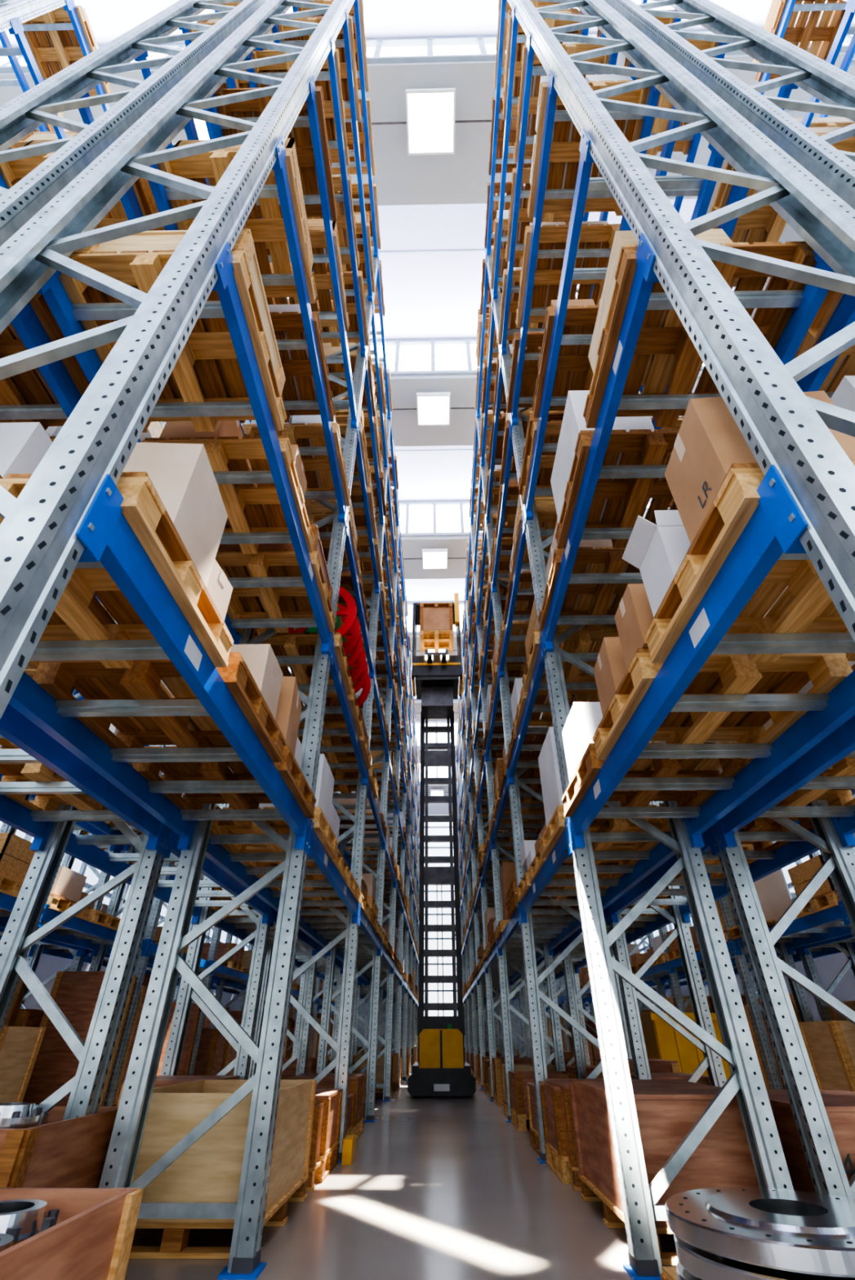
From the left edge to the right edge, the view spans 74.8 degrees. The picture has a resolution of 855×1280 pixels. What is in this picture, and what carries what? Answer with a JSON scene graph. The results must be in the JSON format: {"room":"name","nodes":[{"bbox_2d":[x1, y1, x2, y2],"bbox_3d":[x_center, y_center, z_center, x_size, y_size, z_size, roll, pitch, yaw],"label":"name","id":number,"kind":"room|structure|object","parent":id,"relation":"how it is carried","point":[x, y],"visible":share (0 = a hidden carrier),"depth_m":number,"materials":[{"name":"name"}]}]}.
{"room":"warehouse","nodes":[
{"label":"warehouse","id":0,"kind":"room"},
{"bbox_2d":[23,745,239,1010],"bbox_3d":[-8.861,2.415,14.498,0.200,14.600,42.120,-1,-35,1],"label":"wall","id":1,"kind":"structure","parent":0,"point":[48,966],"depth_m":13.00,"materials":[{"name":"grey paint"}]},
{"bbox_2d":[0,821,248,950],"bbox_3d":[-8.891,5.105,12.587,0.020,1.600,42.120,-1,-35,1],"label":"window","id":2,"kind":"structure","parent":1,"relation":"in","point":[92,879],"depth_m":14.84,"materials":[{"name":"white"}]},
{"bbox_2d":[23,833,244,949],"bbox_3d":[-8.811,5.104,12.586,0.100,1.600,42.120,-1,-35,1],"label":"trim","id":3,"kind":"structure","parent":1,"relation":"attached to","point":[83,867],"depth_m":15.88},
{"bbox_2d":[124,1071,675,1279],"bbox_3d":[0.238,8.314,10.111,18.000,0.100,42.120,-1,-35,1],"label":"floor","id":4,"kind":"structure","parent":0,"point":[434,1188],"depth_m":3.28,"materials":[{"name":"grey concrete"}]},
{"bbox_2d":[0,1102,118,1188],"bbox_3d":[-2.102,2.563,2.641,0.850,0.620,1.000,-1,-35,1],"label":"wooden crate","id":5,"kind":"object","parent":4,"relation":"on","point":[38,1148],"visible":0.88,"depth_m":2.56,"materials":[{"name":"brown wood"}]},
{"bbox_2d":[0,1187,143,1279],"bbox_3d":[-1.195,1.508,1.071,0.770,0.520,0.950,-1,-35,1],"label":"wooden crate","id":6,"kind":"object","parent":4,"relation":"on","point":[46,1233],"visible":1,"depth_m":1.41,"materials":[{"name":"brown wood"}]},
{"bbox_2d":[0,30,324,1028],"bbox_3d":[-5.359,5.425,16.394,0.883,11.889,31.200,-1,-35,1],"label":"rack","id":7,"kind":"object","parent":4,"relation":"on","point":[18,1015],"visible":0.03,"depth_m":8.25,"materials":[{"name":"metal"}]},
{"bbox_2d":[0,0,347,1106],"bbox_3d":[-4.398,5.383,16.404,0.890,11.969,31.200,-1,-35,1],"label":"rack","id":8,"kind":"object","parent":4,"relation":"on","point":[51,36],"visible":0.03,"depth_m":7.12,"materials":[{"name":"metal"}]},
{"bbox_2d":[0,0,401,1119],"bbox_3d":[-1.893,5.433,16.314,0.907,11.783,31.202,-1,-35,1],"label":"rack","id":9,"kind":"object","parent":4,"relation":"on","point":[68,791],"visible":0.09,"depth_m":3.45,"materials":[{"name":"metal"}]},
{"bbox_2d":[0,0,420,1279],"bbox_3d":[-0.956,5.348,16.355,0.884,11.969,31.200,-1,-35,1],"label":"rack","id":10,"kind":"object","parent":4,"relation":"on","point":[191,325],"visible":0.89,"depth_m":3.37,"materials":[{"name":"metal"}]},
{"bbox_2d":[0,471,234,669],"bbox_3d":[-1.195,-0.182,1.873,0.840,0.144,0.800,-1,-35,1],"label":"wooden pallet","id":11,"kind":"object","parent":10,"relation":"on","point":[78,615],"visible":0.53,"depth_m":1.87,"materials":[{"name":"brown wood"}]},
{"bbox_2d":[0,422,53,478],"bbox_3d":[-1.446,-0.434,1.996,0.262,0.401,0.502,-1,-35,1],"label":"cardboard box","id":12,"kind":"object","parent":11,"relation":"on","point":[23,445],"visible":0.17,"depth_m":1.86,"materials":[{"name":"white cardboard"}]},
{"bbox_2d":[122,442,227,586],"bbox_3d":[-0.996,-0.435,2.011,0.382,0.421,0.342,1,-35,-2],"label":"cardboard box","id":13,"kind":"object","parent":11,"relation":"on","point":[182,476],"visible":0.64,"depth_m":1.95,"materials":[{"name":"white cardboard"}]},
{"bbox_2d":[206,559,232,621],"bbox_3d":[-0.990,-0.168,2.214,0.342,0.221,0.182,-4,-36,5],"label":"cardboard box","id":14,"kind":"object","parent":11,"relation":"on","point":[219,587],"visible":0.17,"depth_m":2.21,"materials":[{"name":"white cardboard"}]},
{"bbox_2d":[32,652,284,763],"bbox_3d":[-1.179,0.345,2.614,0.840,0.144,0.800,-1,-35,1],"label":"wooden pallet","id":15,"kind":"object","parent":10,"relation":"on","point":[91,679],"visible":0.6,"depth_m":2.52,"materials":[{"name":"brown wood"}]},
{"bbox_2d":[190,644,283,729],"bbox_3d":[-1.026,0.256,2.932,0.422,0.361,0.302,-1,-35,1],"label":"cardboard box","id":16,"kind":"object","parent":15,"relation":"on","point":[260,660],"visible":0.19,"depth_m":2.89,"materials":[{"name":"white cardboard"}]},
{"bbox_2d":[132,745,315,817],"bbox_3d":[-1.164,0.872,3.356,0.840,0.144,0.800,-1,-35,1],"label":"wooden pallet","id":17,"kind":"object","parent":10,"relation":"on","point":[289,769],"visible":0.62,"depth_m":3.31,"materials":[{"name":"brown wood"}]},
{"bbox_2d":[213,675,302,766],"bbox_3d":[-0.998,0.481,3.299,0.422,0.421,0.362,3,-35,-4],"label":"cardboard box","id":18,"kind":"object","parent":17,"relation":"on","point":[289,706],"visible":0.21,"depth_m":3.22,"materials":[{"name":"brown cardboard"}]},
{"bbox_2d":[229,736,302,773],"bbox_3d":[-1.050,0.802,3.649,0.402,0.301,0.222,-1,-35,1],"label":"cardboard box","id":19,"kind":"object","parent":17,"relation":"on","point":[299,748],"visible":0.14,"depth_m":3.69,"materials":[{"name":"white cardboard"}]},
{"bbox_2d":[209,806,337,858],"bbox_3d":[-1.146,1.452,4.171,0.840,0.144,0.800,-1,-35,1],"label":"wooden pallet","id":20,"kind":"object","parent":10,"relation":"on","point":[322,828],"visible":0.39,"depth_m":4.14,"materials":[{"name":"brown wood"}]},
{"bbox_2d":[258,754,334,825],"bbox_3d":[-1.018,1.170,4.270,0.502,0.421,0.502,-1,-35,1],"label":"carton","id":21,"kind":"object","parent":20,"relation":"on","point":[325,779],"visible":0.19,"depth_m":4.18,"materials":[{"name":"cardboard"}]},
{"bbox_2d":[253,632,352,694],"bbox_3d":[-1.146,0.229,5.040,0.840,0.144,0.800,-1,-35,1],"label":"wooden pallet","id":22,"kind":"object","parent":10,"relation":"on","point":[290,644],"visible":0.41,"depth_m":4.89,"materials":[{"name":"brown wood"}]},
{"bbox_2d":[288,586,360,656],"bbox_3d":[-1.017,-0.157,5.262,0.740,0.740,0.324,-1,-35,1],"label":"cable reel","id":23,"kind":"object","parent":22,"relation":"on","point":[351,620],"visible":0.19,"depth_m":5.19,"materials":[{"name":"plastic"}]},
{"bbox_2d":[295,616,365,683],"bbox_3d":[-1.008,0.133,5.670,0.740,0.740,0.324,-1,-35,1],"label":"cable reel","id":24,"kind":"object","parent":22,"relation":"on","point":[357,655],"visible":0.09,"depth_m":5.65,"materials":[{"name":"plastic"}]},
{"bbox_2d":[298,687,363,736],"bbox_3d":[-1.130,0.756,5.782,0.840,0.144,0.800,-1,-35,1],"label":"wooden pallet","id":25,"kind":"object","parent":10,"relation":"on","point":[329,722],"visible":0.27,"depth_m":5.84,"materials":[{"name":"brown wood"}]},
{"bbox_2d":[328,651,370,715],"bbox_3d":[-0.999,0.422,6.077,0.740,0.740,0.324,-1,-35,1],"label":"cable reel","id":26,"kind":"object","parent":25,"relation":"on","point":[363,682],"visible":0.12,"depth_m":6.04,"materials":[{"name":"plastic"}]},
{"bbox_2d":[128,1079,316,1258],"bbox_3d":[-1.236,3.090,3.383,0.850,0.620,1.250,-1,-35,1],"label":"crate","id":27,"kind":"object","parent":4,"relation":"on","point":[210,1171],"visible":0.58,"depth_m":2.98,"materials":[{"name":"brown wood"}]},
{"bbox_2d":[306,1102,334,1191],"bbox_3d":[-1.213,3.912,4.393,0.850,0.450,0.950,-1,-35,1],"label":"crate","id":28,"kind":"object","parent":4,"relation":"on","point":[314,1163],"visible":0.19,"depth_m":4.05,"materials":[{"name":"brown wood"}]},
{"bbox_2d":[341,1134,356,1164],"bbox_3d":[-0.677,4.411,4.843,0.081,0.160,0.280,-1,-35,1],"label":"guard","id":29,"kind":"object","parent":4,"relation":"on","point":[348,1150],"visible":1,"depth_m":4.75,"materials":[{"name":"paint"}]},
{"bbox_2d":[407,592,475,1096],"bbox_3d":[0.255,3.726,13.175,1.280,10.870,3.400,-1,-35,1],"label":"forklift","id":30,"kind":"object","parent":4,"relation":"on","point":[441,1069],"visible":1,"depth_m":12.39,"materials":[{"name":"black metal"}]},
{"bbox_2d":[544,1078,633,1191],"bbox_3d":[1.432,3.865,4.431,0.800,0.570,0.950,-1,-35,1],"label":"wooden crate","id":31,"kind":"object","parent":4,"relation":"on","point":[562,1083],"visible":0.2,"depth_m":4.12,"materials":[{"name":"brown wood"}]},
{"bbox_2d":[451,0,854,1279],"bbox_3d":[1.544,5.390,16.271,0.893,11.804,31.201,-1,-35,1],"label":"rack","id":32,"kind":"object","parent":4,"relation":"on","point":[571,126],"visible":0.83,"depth_m":3.69,"materials":[{"name":"metal"}]},
{"bbox_2d":[539,804,670,857],"bbox_3d":[1.313,1.427,4.136,0.840,0.144,0.800,-1,-35,1],"label":"wooden pallet","id":33,"kind":"object","parent":32,"relation":"on","point":[555,827],"visible":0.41,"depth_m":4.10,"materials":[{"name":"brown wood"}]},
{"bbox_2d":[537,726,629,826],"bbox_3d":[1.183,1.084,4.321,0.502,0.621,0.602,-1,-35,1],"label":"carton","id":34,"kind":"object","parent":33,"relation":"on","point":[549,774],"visible":0.19,"depth_m":4.25,"materials":[{"name":"cardboard"}]},
{"bbox_2d":[555,428,679,549],"bbox_3d":[1.280,-0.902,3.448,0.840,0.144,0.800,-1,-35,1],"label":"wooden pallet","id":35,"kind":"object","parent":32,"relation":"on","point":[634,445],"visible":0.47,"depth_m":3.41,"materials":[{"name":"brown wood"}]},
{"bbox_2d":[550,390,654,522],"bbox_3d":[1.110,-1.161,3.648,0.442,0.501,0.702,-1,-35,1],"label":"carton","id":36,"kind":"object","parent":35,"relation":"on","point":[573,420],"visible":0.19,"depth_m":3.50,"materials":[{"name":"cardboard"}]},
{"bbox_2d":[561,742,749,817],"bbox_3d":[1.296,0.847,3.321,0.840,0.144,0.800,-1,-35,1],"label":"wooden pallet","id":37,"kind":"object","parent":32,"relation":"on","point":[588,768],"visible":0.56,"depth_m":3.28,"materials":[{"name":"brown wood"}]},
{"bbox_2d":[561,702,652,782],"bbox_3d":[1.127,0.670,3.549,0.422,0.401,0.422,-1,-35,1],"label":"carton","id":38,"kind":"object","parent":37,"relation":"on","point":[583,719],"visible":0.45,"depth_m":3.46,"materials":[{"name":"cardboard"}]},
{"bbox_2d":[582,240,816,428],"bbox_3d":[1.264,-1.429,2.707,0.840,0.144,0.800,-1,-35,1],"label":"wooden pallet","id":39,"kind":"object","parent":32,"relation":"on","point":[669,343],"visible":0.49,"depth_m":2.68,"materials":[{"name":"brown wood"}]},
{"bbox_2d":[587,228,732,385],"bbox_3d":[1.143,-1.642,2.799,0.502,0.301,0.602,-1,-35,1],"label":"box","id":40,"kind":"object","parent":39,"relation":"on","point":[717,236],"visible":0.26,"depth_m":2.71,"materials":[{"name":"cardboard"}]},
{"bbox_2d":[592,648,852,759],"bbox_3d":[1.280,0.320,2.579,0.840,0.144,0.800,-1,-35,1],"label":"wooden pallet","id":41,"kind":"object","parent":32,"relation":"on","point":[790,673],"visible":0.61,"depth_m":2.48,"materials":[{"name":"brown wood"}]},
{"bbox_2d":[613,583,653,669],"bbox_3d":[1.085,-0.050,2.466,0.402,0.321,0.242,-1,-35,1],"label":"cardboard box","id":42,"kind":"object","parent":41,"relation":"on","point":[633,615],"visible":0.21,"depth_m":2.43,"materials":[{"name":"brown cardboard"}]},
{"bbox_2d":[593,636,707,724],"bbox_3d":[1.113,0.208,2.847,0.422,0.341,0.322,-3,-35,4],"label":"cardboard box","id":43,"kind":"object","parent":41,"relation":"on","point":[610,668],"visible":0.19,"depth_m":2.80,"materials":[{"name":"brown cardboard"}]},
{"bbox_2d":[644,461,854,662],"bbox_3d":[1.264,-0.207,1.838,0.840,0.144,0.800,-1,-35,1],"label":"wooden pallet","id":44,"kind":"object","parent":32,"relation":"on","point":[805,606],"visible":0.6,"depth_m":1.85,"materials":[{"name":"brown wood"}]},
{"bbox_2d":[621,510,690,617],"bbox_3d":[1.039,-0.283,2.181,0.424,0.371,0.257,-1,-35,1],"label":"carton","id":45,"kind":"object","parent":44,"relation":"on","point":[658,551],"visible":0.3,"depth_m":2.17,"materials":[{"name":"white cardboard"}]},
{"bbox_2d":[663,391,854,543],"bbox_3d":[1.070,-0.549,1.815,0.423,0.381,0.302,-2,-35,3],"label":"cardboard box","id":46,"kind":"object","parent":44,"relation":"on","point":[708,439],"visible":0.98,"depth_m":1.76,"materials":[{"name":"brown cardboard"}]},
{"bbox_2d":[830,375,854,412],"bbox_3d":[1.511,-0.580,1.877,0.222,0.501,0.362,-1,-35,1],"label":"cardboard box","id":47,"kind":"object","parent":44,"relation":"on","point":[843,397],"visible":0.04,"depth_m":1.87,"materials":[{"name":"white cardboard"}]},
{"bbox_2d":[568,1079,758,1265],"bbox_3d":[1.409,3.063,3.345,0.800,0.620,1.350,-1,-35,1],"label":"wooden crate","id":48,"kind":"object","parent":4,"relation":"on","point":[667,1109],"visible":0.39,"depth_m":2.95,"materials":[{"name":"brown wood"}]},
{"bbox_2d":[477,0,854,1199],"bbox_3d":[2.488,5.438,16.217,0.898,11.663,31.200,-1,-35,1],"label":"rack","id":49,"kind":"object","parent":4,"relation":"on","point":[738,851],"visible":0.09,"depth_m":3.54,"materials":[{"name":"metal"}]},
{"bbox_2d":[639,1013,730,1079],"bbox_3d":[3.420,5.544,7.275,1.060,1.130,0.900,-1,-35,1],"label":"storage bin","id":50,"kind":"object","parent":4,"relation":"on","point":[662,1042],"visible":0.18,"depth_m":7.11,"materials":[{"name":"paint"}]},
{"bbox_2d":[542,0,854,1092],"bbox_3d":[4.979,5.308,16.256,0.873,11.921,31.200,-1,-35,1],"label":"rack","id":51,"kind":"object","parent":4,"relation":"on","point":[829,1045],"visible":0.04,"depth_m":7.17,"materials":[{"name":"metal"}]},
{"bbox_2d":[555,34,854,1021],"bbox_3d":[5.952,5.313,16.232,0.876,11.885,31.200,-1,-35,1],"label":"rack","id":52,"kind":"object","parent":4,"relation":"on","point":[845,944],"visible":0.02,"depth_m":8.05,"materials":[{"name":"metal"}]},
{"bbox_2d":[659,1186,854,1279],"bbox_3d":[1.320,2.228,1.947,0.881,0.362,0.881,-1,-35,1],"label":"flange","id":53,"kind":"object","parent":4,"relation":"on","point":[722,1233],"visible":1,"depth_m":1.88,"materials":[{"name":"grey metal"}]},
{"bbox_2d":[765,1089,854,1192],"bbox_3d":[2.360,2.951,3.153,0.850,0.580,1.160,-1,-35,1],"label":"wooden crate","id":54,"kind":"object","parent":4,"relation":"on","point":[838,1104],"visible":0.37,"depth_m":2.95,"materials":[{"name":"brown wood"}]},
{"bbox_2d":[0,0,854,795],"bbox_3d":[0.202,-4.150,16.473,18.000,1.610,44.550,-1,-35,1],"label":"ceiling","id":55,"kind":"structure","parent":0,"point":[437,295],"depth_m":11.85,"materials":[{"name":"white paint"}]},
{"bbox_2d":[193,118,209,139],"bbox_3d":[-3.346,-8.207,8.934,3.200,0.270,0.760,-1,-35,1],"label":"ceiling lamp","id":56,"kind":"object","parent":55,"relation":"attached to","point":[201,126],"depth_m":8.88,"materials":[{"name":"white plastic"}]},
{"bbox_2d":[289,671,458,700],"bbox_3d":[0.388,2.045,25.103,18.000,1.510,0.120,-1,-35,1],"label":"window","id":57,"kind":"structure","parent":55,"relation":"attached to","point":[415,699],"depth_m":24.64,"materials":[{"name":"white glass"}]},
{"bbox_2d":[0,31,853,73],"bbox_3d":[0.042,-9.423,8.966,18.000,1.510,0.120,-1,-35,1],"label":"window","id":58,"kind":"structure","parent":55,"relation":"attached to","point":[481,43],"depth_m":9.24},
{"bbox_2d":[371,88,491,155],"bbox_3d":[0.053,-8.241,8.886,3.200,0.270,0.760,-1,-35,1],"label":"ceiling lamp","id":59,"kind":"object","parent":55,"relation":"attached to","point":[430,122],"depth_m":8.82,"materials":[{"name":"white plastic"}]},
{"bbox_2d":[379,249,484,452],"bbox_3d":[0.182,-5.392,15.932,18.000,0.012,39.630,-1,-35,1],"label":"trim","id":60,"kind":"structure","parent":55,"relation":"attached to","point":[466,251],"depth_m":11.91,"materials":[{"name":"white metal"}]},
{"bbox_2d":[409,648,457,652],"bbox_3d":[0.312,0.360,20.989,3.200,0.270,0.760,-1,-35,1],"label":"ceiling lamp","id":61,"kind":"object","parent":55,"relation":"attached to","point":[428,650],"depth_m":20.86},
{"bbox_2d":[392,391,475,426],"bbox_3d":[0.139,-5.374,12.920,3.200,0.270,0.760,-1,-35,1],"label":"ceiling lamp","id":62,"kind":"object","parent":55,"relation":"attached to","point":[433,408],"depth_m":12.85,"materials":[{"name":"white plastic"}]},
{"bbox_2d":[403,548,466,568],"bbox_3d":[0.226,-2.507,16.955,3.200,0.270,0.760,-1,-35,1],"label":"ceiling lamp","id":63,"kind":"object","parent":55,"relation":"attached to","point":[432,558],"depth_m":16.87,"materials":[{"name":"white plastic"}]},
{"bbox_2d":[406,601,464,634],"bbox_3d":[0.301,-0.822,21.069,18.000,1.510,0.120,-1,-35,1],"label":"window","id":64,"kind":"structure","parent":55,"relation":"attached to","point":[409,603],"depth_m":21.42,"materials":[{"name":"white glass"}]},
{"bbox_2d":[419,766,451,783],"bbox_3d":[0.561,7.779,33.172,18.000,1.510,0.120,-1,-35,1],"label":"window","id":65,"kind":"structure","parent":55,"relation":"attached to","point":[436,766],"depth_m":33.07,"materials":[{"name":"white glass"}]},
{"bbox_2d":[415,720,457,747],"bbox_3d":[0.474,4.912,29.137,18.000,1.510,0.120,-1,-35,1],"label":"window","id":66,"kind":"structure","parent":55,"relation":"attached to","point":[436,722],"depth_m":29.47,"materials":[{"name":"white glass"}]},
{"bbox_2d":[424,789,448,795],"bbox_3d":[0.571,8.961,33.092,3.200,0.270,0.760,-1,-35,1],"label":"ceiling lamp","id":67,"kind":"object","parent":55,"relation":"attached to","point":[433,792],"depth_m":32.99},
{"bbox_2d":[399,497,652,537],"bbox_3d":[0.215,-3.689,17.034,18.000,1.510,0.120,-1,-35,1],"label":"window","id":68,"kind":"structure","parent":55,"relation":"attached to","point":[428,503],"depth_m":17.13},
{"bbox_2d":[369,337,704,376],"bbox_3d":[0.129,-6.556,13.000,18.000,1.510,0.120,-1,-35,1],"label":"window","id":69,"kind":"structure","parent":55,"relation":"attached to","point":[468,342],"depth_m":13.22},
{"bbox_2d":[294,803,589,1053],"bbox_3d":[0.607,14.619,31.585,18.000,14.500,0.200,-1,-35,1],"label":"wall","id":70,"kind":"structure","parent":0,"point":[433,808],"depth_m":28.46,"materials":[{"name":"grey paint"}]},
{"bbox_2d":[423,814,457,1016],"bbox_3d":[0.607,15.481,30.985,2.000,11.600,0.020,-1,-35,1],"label":"window","id":71,"kind":"structure","parent":70,"relation":"in","point":[432,919],"depth_m":30.51,"materials":[{"name":"white"}]},
{"bbox_2d":[423,826,457,991],"bbox_3d":[0.606,15.251,31.075,2.000,9.680,0.100,-1,-35,1],"label":"trim","id":72,"kind":"structure","parent":70,"relation":"attached to","point":[428,827],"depth_m":31.05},
{"bbox_2d":[641,795,854,1021],"bbox_3d":[9.336,2.231,14.239,0.200,14.600,42.120,-1,-35,1],"label":"wall","id":73,"kind":"structure","parent":0,"point":[828,966],"depth_m":12.99,"materials":[{"name":"grey paint"}]},
{"bbox_2d":[631,849,854,953],"bbox_3d":[9.367,4.920,12.327,0.020,1.600,42.120,-1,-35,1],"label":"window","id":74,"kind":"structure","parent":73,"relation":"in","point":[655,933],"depth_m":14.67,"materials":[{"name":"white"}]},
{"bbox_2d":[633,832,854,952],"bbox_3d":[9.287,4.921,12.328,0.100,1.600,42.120,-1,-35,1],"label":"trim","id":75,"kind":"structure","parent":73,"relation":"attached to","point":[789,885],"depth_m":21.84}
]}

